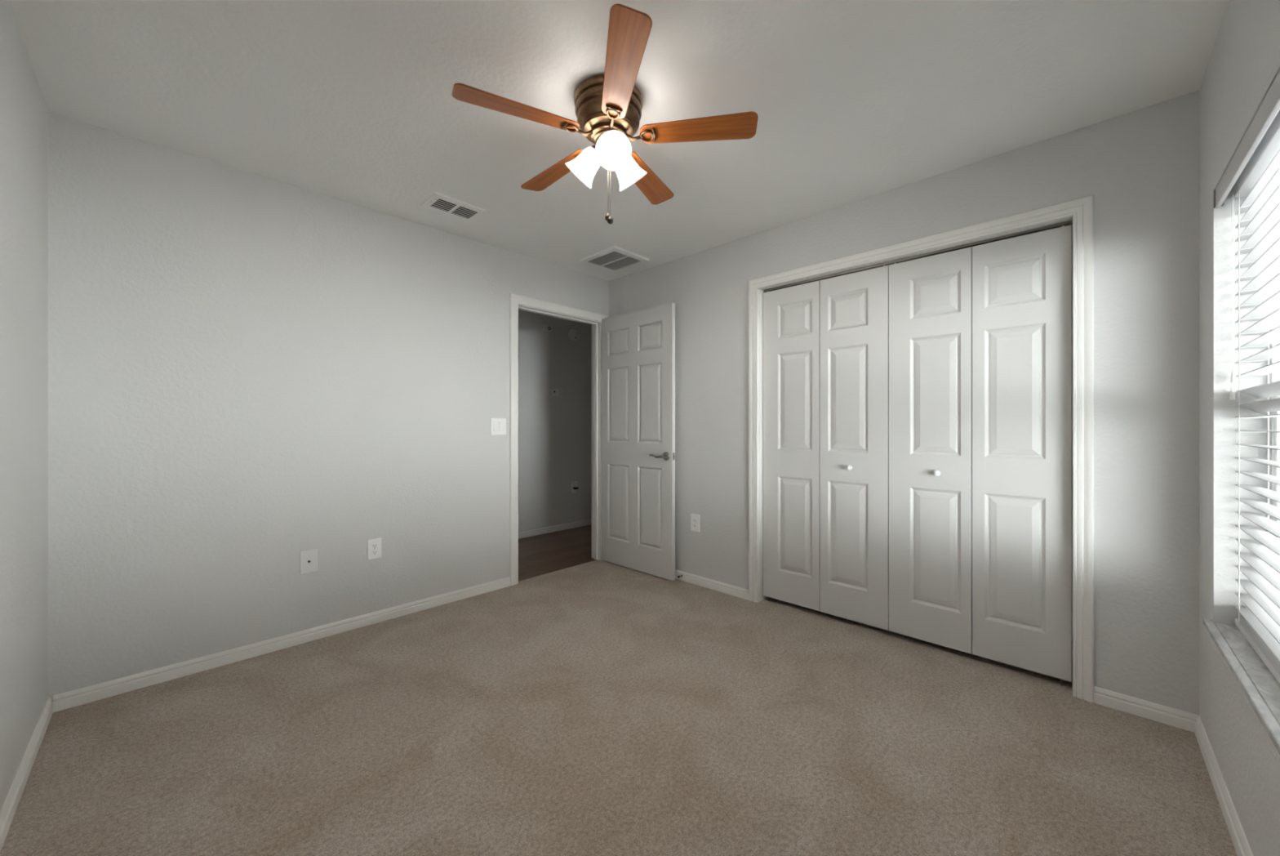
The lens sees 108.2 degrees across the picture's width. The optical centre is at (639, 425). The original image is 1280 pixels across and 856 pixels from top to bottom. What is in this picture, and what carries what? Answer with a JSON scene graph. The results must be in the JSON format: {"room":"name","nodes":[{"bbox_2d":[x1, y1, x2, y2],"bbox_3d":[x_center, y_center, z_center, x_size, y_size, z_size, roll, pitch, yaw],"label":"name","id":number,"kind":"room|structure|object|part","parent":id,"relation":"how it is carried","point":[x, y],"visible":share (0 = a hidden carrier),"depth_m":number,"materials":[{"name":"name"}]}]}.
{"room":"empty bedroom","nodes":[
{"label":"empty bedroom","id":0,"kind":"room"},
{"bbox_2d":[0,0,48,810],"bbox_3d":[-1.174,-0.056,0.608,3.541,2.440,0.120,0,0,44],"label":"wall","id":1,"kind":"structure","parent":0,"point":[24,112],"depth_m":1.50,"materials":[{"name":"paint"}]},
{"bbox_2d":[0,696,53,851],"bbox_3d":[-1.199,1.131,0.726,3.341,0.065,0.013,0,0,44],"label":"baseboard","id":2,"kind":"structure","parent":1,"relation":"attached to","point":[7,811],"depth_m":1.50,"materials":[{"name":"white paint"}]},
{"bbox_2d":[48,111,608,701],"bbox_3d":[-1.224,-0.054,4.053,1.320,2.444,5.002,0,0,44],"label":"wall","id":3,"kind":"structure","parent":0,"point":[248,372],"depth_m":2.38,"materials":[{"name":"paint"}]},
{"bbox_2d":[53,576,510,711],"bbox_3d":[-1.670,1.131,2.633,0.013,0.065,2.074,0,0,44],"label":"baseboard","id":4,"kind":"structure","parent":3,"relation":"attached to","point":[72,698],"depth_m":2.33,"materials":[{"name":"white paint"}]},
{"bbox_2d":[299,548,317,573],"bbox_3d":[-1.791,0.732,2.506,0.014,0.123,0.080,0,0,44],"label":"cable plate","id":5,"kind":"object","parent":3,"relation":"attached to","point":[308,557],"visible":1,"depth_m":2.50,"materials":[{"name":"white plastic"}]},
{"bbox_2d":[367,537,382,559],"bbox_3d":[-1.569,0.725,2.738,0.011,0.118,0.076,0,0,44],"label":"wall outlet","id":6,"kind":"object","parent":3,"relation":"attached to","point":[374,546],"visible":1,"depth_m":2.73,"materials":[{"name":"white plastic"}]},
{"bbox_2d":[371,542,377,547],"bbox_3d":[-1.566,0.706,2.735,0.002,0.027,0.033,0,0,44],"label":"receptacle","id":7,"kind":"object","parent":6,"relation":"attached to","point":[373,544],"depth_m":2.73,"materials":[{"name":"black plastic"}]},
{"bbox_2d":[371,549,377,554],"bbox_3d":[-1.566,0.745,2.735,0.002,0.027,0.033,0,0,44],"label":"receptacle","id":8,"kind":"object","parent":6,"relation":"attached to","point":[373,551],"depth_m":2.73,"materials":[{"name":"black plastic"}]},
{"bbox_2d":[490,417,506,435],"bbox_3d":[-1.012,0.004,3.312,0.013,0.122,0.122,0,0,44],"label":"light switch","id":9,"kind":"object","parent":3,"relation":"attached to","point":[498,425],"visible":1,"depth_m":3.31,"materials":[{"name":"white plastic"}]},
{"bbox_2d":[541,324,551,332],"bbox_3d":[-1.012,-1.058,5.023,0.033,0.072,0.117,0,0,44],"label":"fire alarm","id":10,"kind":"object","parent":3,"relation":"attached to","point":[544,327],"visible":1,"depth_m":5.00,"materials":[{"name":"white plastic"}]},
{"bbox_2d":[518,518,591,538],"bbox_3d":[-1.133,1.131,4.913,0.013,0.065,3.400,0,0,44],"label":"baseboard","id":11,"kind":"structure","parent":3,"relation":"attached to","point":[586,522],"depth_m":5.10,"materials":[{"name":"white paint"}]},
{"bbox_2d":[550,388,562,396],"bbox_3d":[-0.923,-0.368,5.121,0.026,0.084,0.148,0,0,44],"label":"thermostat","id":12,"kind":"object","parent":3,"relation":"attached to","point":[553,392],"visible":1,"depth_m":5.11,"materials":[{"name":"white plastic"}]},
{"bbox_2d":[509,293,608,585],"bbox_3d":[-0.658,0.098,3.763,0.136,2.132,0.953,0,0,44],"label":"door frame","id":13,"kind":"structure","parent":3,"relation":"attached to","point":[517,302],"depth_m":3.58,"materials":[{"name":"white paint"}]},
{"bbox_2d":[601,302,675,580],"bbox_3d":[-0.033,0.117,3.740,0.810,2.073,0.158,0,0,44],"label":"door","id":14,"kind":"structure","parent":13,"relation":"attached to","point":[638,347],"depth_m":3.70,"materials":[{"name":"white paint"}]},
{"bbox_3d":[0.119,0.229,3.501,0.136,0.028,0.022,0,0,44],"label":"lever","id":15,"kind":"part","parent":14,"relation":"part of","materials":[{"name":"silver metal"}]},
{"bbox_3d":[0.179,0.227,3.474,0.066,0.066,0.057,0,0,44],"label":"handle","id":16,"kind":"part","parent":14,"relation":"part of","materials":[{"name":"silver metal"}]},
{"bbox_2d":[568,328,578,341],"bbox_3d":[-0.752,-1.041,5.289,0.037,0.140,0.140,0,0,44],"label":"smoke detector","id":17,"kind":"object","parent":3,"relation":"attached to","point":[573,334],"visible":1,"depth_m":5.27,"materials":[{"name":"white plastic"}]},
{"bbox_2d":[570,480,576,493],"bbox_3d":[-0.760,0.702,5.300,0.011,0.135,0.076,0,0,44],"label":"wall outlet","id":18,"kind":"object","parent":3,"relation":"attached to","point":[572,491],"visible":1,"depth_m":5.29,"materials":[{"name":"white plastic"}]},
{"bbox_2d":[573,481,577,488],"bbox_3d":[-0.734,0.679,5.293,0.042,0.084,0.050,0,0,44],"label":"plug","id":19,"kind":"object","parent":18,"relation":"in","point":[575,483],"visible":1,"depth_m":5.28,"materials":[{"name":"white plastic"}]},
{"bbox_2d":[0,524,1237,855],"bbox_3d":[0.007,1.224,2.778,4.861,0.120,4.882,0,0,44],"label":"floor","id":20,"kind":"structure","parent":0,"point":[597,707],"depth_m":1.68,"materials":[{"name":"beige carpet"}]},
{"bbox_2d":[8,0,1229,280],"bbox_3d":[0.108,-1.326,2.020,3.661,0.100,3.932,0,0,44],"label":"ceiling","id":21,"kind":"structure","parent":0,"point":[352,101],"depth_m":1.75,"materials":[{"name":"paint"}]},
{"bbox_2d":[420,191,485,222],"bbox_3d":[-1.088,-1.267,2.704,0.212,0.016,0.296,0,0,44],"label":"ceiling vent","id":22,"kind":"object","parent":21,"relation":"in","point":[437,202],"visible":1,"depth_m":2.69,"materials":[{"name":"metal"}]},
{"bbox_2d":[452,4,758,224],"bbox_3d":[-0.151,-1.030,1.834,1.049,0.493,1.093,0,0,44],"label":"ceiling fan","id":23,"kind":"object","parent":21,"relation":"hanging from","point":[609,105],"visible":1,"depth_m":1.72,"materials":[{"name":"brown wood"}]},
{"bbox_3d":[-0.429,-1.123,1.649,0.443,0.029,0.118,0,0,-27],"label":"blade","id":24,"kind":"part","parent":23,"relation":"part of","materials":[{"name":"brown wood"}]},
{"bbox_3d":[-0.367,-1.123,2.046,0.443,0.029,0.118,0,0,45],"label":"blade","id":25,"kind":"part","parent":23,"relation":"part of","materials":[{"name":"brown wood"}]},
{"bbox_3d":[-0.222,-1.022,1.837,0.144,0.144,0.133,0,0,18],"label":"lamp shade","id":26,"kind":"part","parent":23,"relation":"part of","materials":[{"name":"white glass"}]},
{"bbox_3d":[-0.125,-0.935,1.805,0.003,0.226,0.003,0,0,44],"label":"pull chain","id":27,"kind":"part","parent":23,"relation":"part of","materials":[{"name":"beige"}]},
{"bbox_3d":[-0.115,-0.927,1.793,0.003,0.242,0.003,0,0,44],"label":"pull chain","id":28,"kind":"part","parent":23,"relation":"part of","materials":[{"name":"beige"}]},
{"bbox_2d":[604,134,617,144],"bbox_3d":[-0.113,-1.081,1.760,0.054,0.052,0.052,0,0,-12],"label":"bulb","id":29,"kind":"object","parent":23,"relation":"attached to","point":[608,137],"depth_m":1.74,"materials":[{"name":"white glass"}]},
{"bbox_3d":[-0.105,-1.042,1.723,0.044,0.067,0.066,0,0,-12],"label":"bulb","id":30,"kind":"part","parent":23,"relation":"part of","materials":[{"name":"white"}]},
{"bbox_3d":[-0.101,-1.022,1.703,0.133,0.144,0.144,0,0,-12],"label":"lamp shade","id":31,"kind":"part","parent":23,"relation":"part of","materials":[{"name":"white glass"}]},
{"bbox_3d":[-0.060,-1.123,1.467,0.118,0.029,0.443,0,0,-11],"label":"blade","id":32,"kind":"part","parent":23,"relation":"part of","materials":[{"name":"brown wood"}]},
{"bbox_3d":[-0.045,-1.022,1.875,0.144,0.144,0.133,0,0,-42],"label":"lamp shade","id":33,"kind":"part","parent":23,"relation":"part of","materials":[{"name":"white glass"}]},
{"bbox_3d":[0.027,-1.123,2.114,0.118,0.029,0.443,0,0,26],"label":"blade","id":34,"kind":"part","parent":23,"relation":"part of","materials":[{"name":"brown wood"}]},
{"bbox_3d":[0.218,-1.123,1.759,0.443,0.029,0.118,0,0,8],"label":"blade","id":35,"kind":"part","parent":23,"relation":"part of","materials":[{"name":"brown wood"}]},
{"bbox_2d":[579,245,648,272],"bbox_3d":[-0.197,-1.267,3.543,0.396,0.017,0.364,0,0,44],"label":"ceiling vent","id":36,"kind":"object","parent":21,"relation":"in","point":[614,257],"visible":1,"depth_m":3.52,"materials":[{"name":"metal"}]},
{"bbox_2d":[608,89,1199,715],"bbox_3d":[1.039,-0.056,2.895,3.541,2.440,0.120,0,0,44],"label":"wall","id":37,"kind":"structure","parent":0,"point":[1140,167],"depth_m":1.93,"materials":[{"name":"paint"}]},
{"bbox_2d":[690,513,699,532],"bbox_3d":[0.407,0.714,3.415,0.080,0.128,0.011,0,0,44],"label":"wall outlet","id":38,"kind":"object","parent":37,"relation":"attached to","point":[695,518],"visible":1,"depth_m":3.41,"materials":[{"name":"white plastic"}]},
{"bbox_2d":[763,265,888,630],"bbox_3d":[1.095,0.133,2.827,0.766,2.062,0.064,0,0,44],"label":"door","id":39,"kind":"structure","parent":37,"relation":"in","point":[826,341],"depth_m":2.79,"materials":[{"name":"white paint"}]},
{"bbox_3d":[0.968,0.121,2.973,0.381,2.018,0.030,0,0,44],"label":"panel","id":40,"kind":"part","parent":39,"relation":"part of","materials":[{"name":"white paint"}]},
{"bbox_3d":[1.216,0.242,2.689,0.033,0.033,0.034,0,0,44],"label":"knob","id":41,"kind":"part","parent":39,"relation":"part of","materials":[{"name":"white plastic"}]},
{"bbox_3d":[1.245,0.121,2.705,0.381,2.018,0.030,0,0,44],"label":"panel","id":42,"kind":"part","parent":39,"relation":"part of","materials":[{"name":"white paint"}]},
{"bbox_2d":[748,195,1093,702],"bbox_3d":[1.363,0.095,2.569,1.649,2.138,0.138,0,0,44],"label":"door frame","id":43,"kind":"structure","parent":37,"relation":"attached to","point":[1079,212],"depth_m":2.07,"materials":[{"name":"white paint"}]},
{"bbox_2d":[675,568,1199,732],"bbox_3d":[0.920,1.131,2.917,3.341,0.065,0.013,0,0,44],"label":"baseboard","id":44,"kind":"structure","parent":37,"relation":"attached to","point":[1166,714],"depth_m":1.89,"materials":[{"name":"white paint"}]},
{"bbox_2d":[888,224,1071,685],"bbox_3d":[1.639,0.133,2.301,0.739,2.062,0.064,0,0,44],"label":"door","id":45,"kind":"structure","parent":37,"relation":"in","point":[980,335],"depth_m":2.26,"materials":[{"name":"white paint"}]},
{"bbox_3d":[1.520,0.121,2.440,0.375,2.018,0.030,0,0,44],"label":"panel","id":46,"kind":"part","parent":45,"relation":"part of","materials":[{"name":"white paint"}]},
{"bbox_3d":[1.530,0.242,2.385,0.033,0.033,0.034,0,0,44],"label":"knob","id":47,"kind":"part","parent":45,"relation":"part of","materials":[{"name":"white plastic"}]},
{"bbox_3d":[1.787,0.121,2.181,0.360,2.018,0.030,0,0,44],"label":"panel","id":48,"kind":"part","parent":45,"relation":"part of","materials":[{"name":"white paint"}]},
{"bbox_2d":[1071,224,1072,639],"bbox_3d":[1.299,-0.056,3.165,3.541,2.440,0.630,0,0,44],"label":"wall","id":49,"kind":"structure","parent":0,"point":[1072,224],"depth_m":2.52,"materials":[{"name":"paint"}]},
{"bbox_2d":[1199,0,1279,855],"bbox_3d":[1.133,-0.056,0.590,0.200,2.440,3.062,0,0,44],"label":"wall","id":50,"kind":"structure","parent":0,"point":[1243,65],"depth_m":1.53,"materials":[{"name":"paint"}]},
{"bbox_2d":[1194,716,1253,855],"bbox_3d":[1.056,1.131,0.664,0.013,0.065,3.036,0,0,44],"label":"baseboard","id":51,"kind":"structure","parent":50,"relation":"attached to","point":[1242,846],"depth_m":1.41,"materials":[{"name":"white paint"}]},
{"bbox_2d":[1203,324,1279,753],"bbox_3d":[1.658,-0.058,1.163,0.201,1.470,0.995,0,0,44],"label":"window","id":52,"kind":"structure","parent":50,"relation":"in","point":[1260,686],"depth_m":1.29,"materials":[{"name":"white plastic"}]},
{"bbox_3d":[1.658,0.668,1.163,0.201,0.020,0.995,0,0,44],"label":"sill","id":53,"kind":"part","parent":52,"relation":"part of","materials":[{"name":"grey stone"}]},
{"bbox_2d":[1213,71,1279,683],"bbox_3d":[1.637,-0.070,1.186,0.099,1.443,0.947,0,0,44],"label":"window blind","id":54,"kind":"object","parent":52,"relation":"attached to","point":[1260,180],"visible":1,"depth_m":1.34,"materials":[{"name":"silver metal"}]},
{"bbox_3d":[1.943,-0.440,1.520,0.002,0.623,0.002,0,0,44],"label":"lift cord","id":55,"kind":"part","parent":54,"relation":"part of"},
{"bbox_3d":[1.930,-0.468,1.506,0.002,0.567,0.002,0,0,44],"label":"lift cord","id":56,"kind":"part","parent":54,"relation":"part of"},
{"bbox_3d":[1.651,0.641,1.170,0.052,0.021,0.943,0,0,44],"label":"rail","id":57,"kind":"part","parent":54,"relation":"part of","materials":[{"name":"white plastic"}]},
{"bbox_3d":[1.704,-0.068,1.118,0.063,1.451,0.955,0,0,44],"label":"frame","id":58,"kind":"part","parent":52,"relation":"part of","materials":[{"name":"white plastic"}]},
{"bbox_3d":[1.693,0.265,1.129,0.027,0.715,0.883,0,0,44],"label":"sash","id":59,"kind":"part","parent":52,"relation":"part of","materials":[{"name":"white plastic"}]}
]}

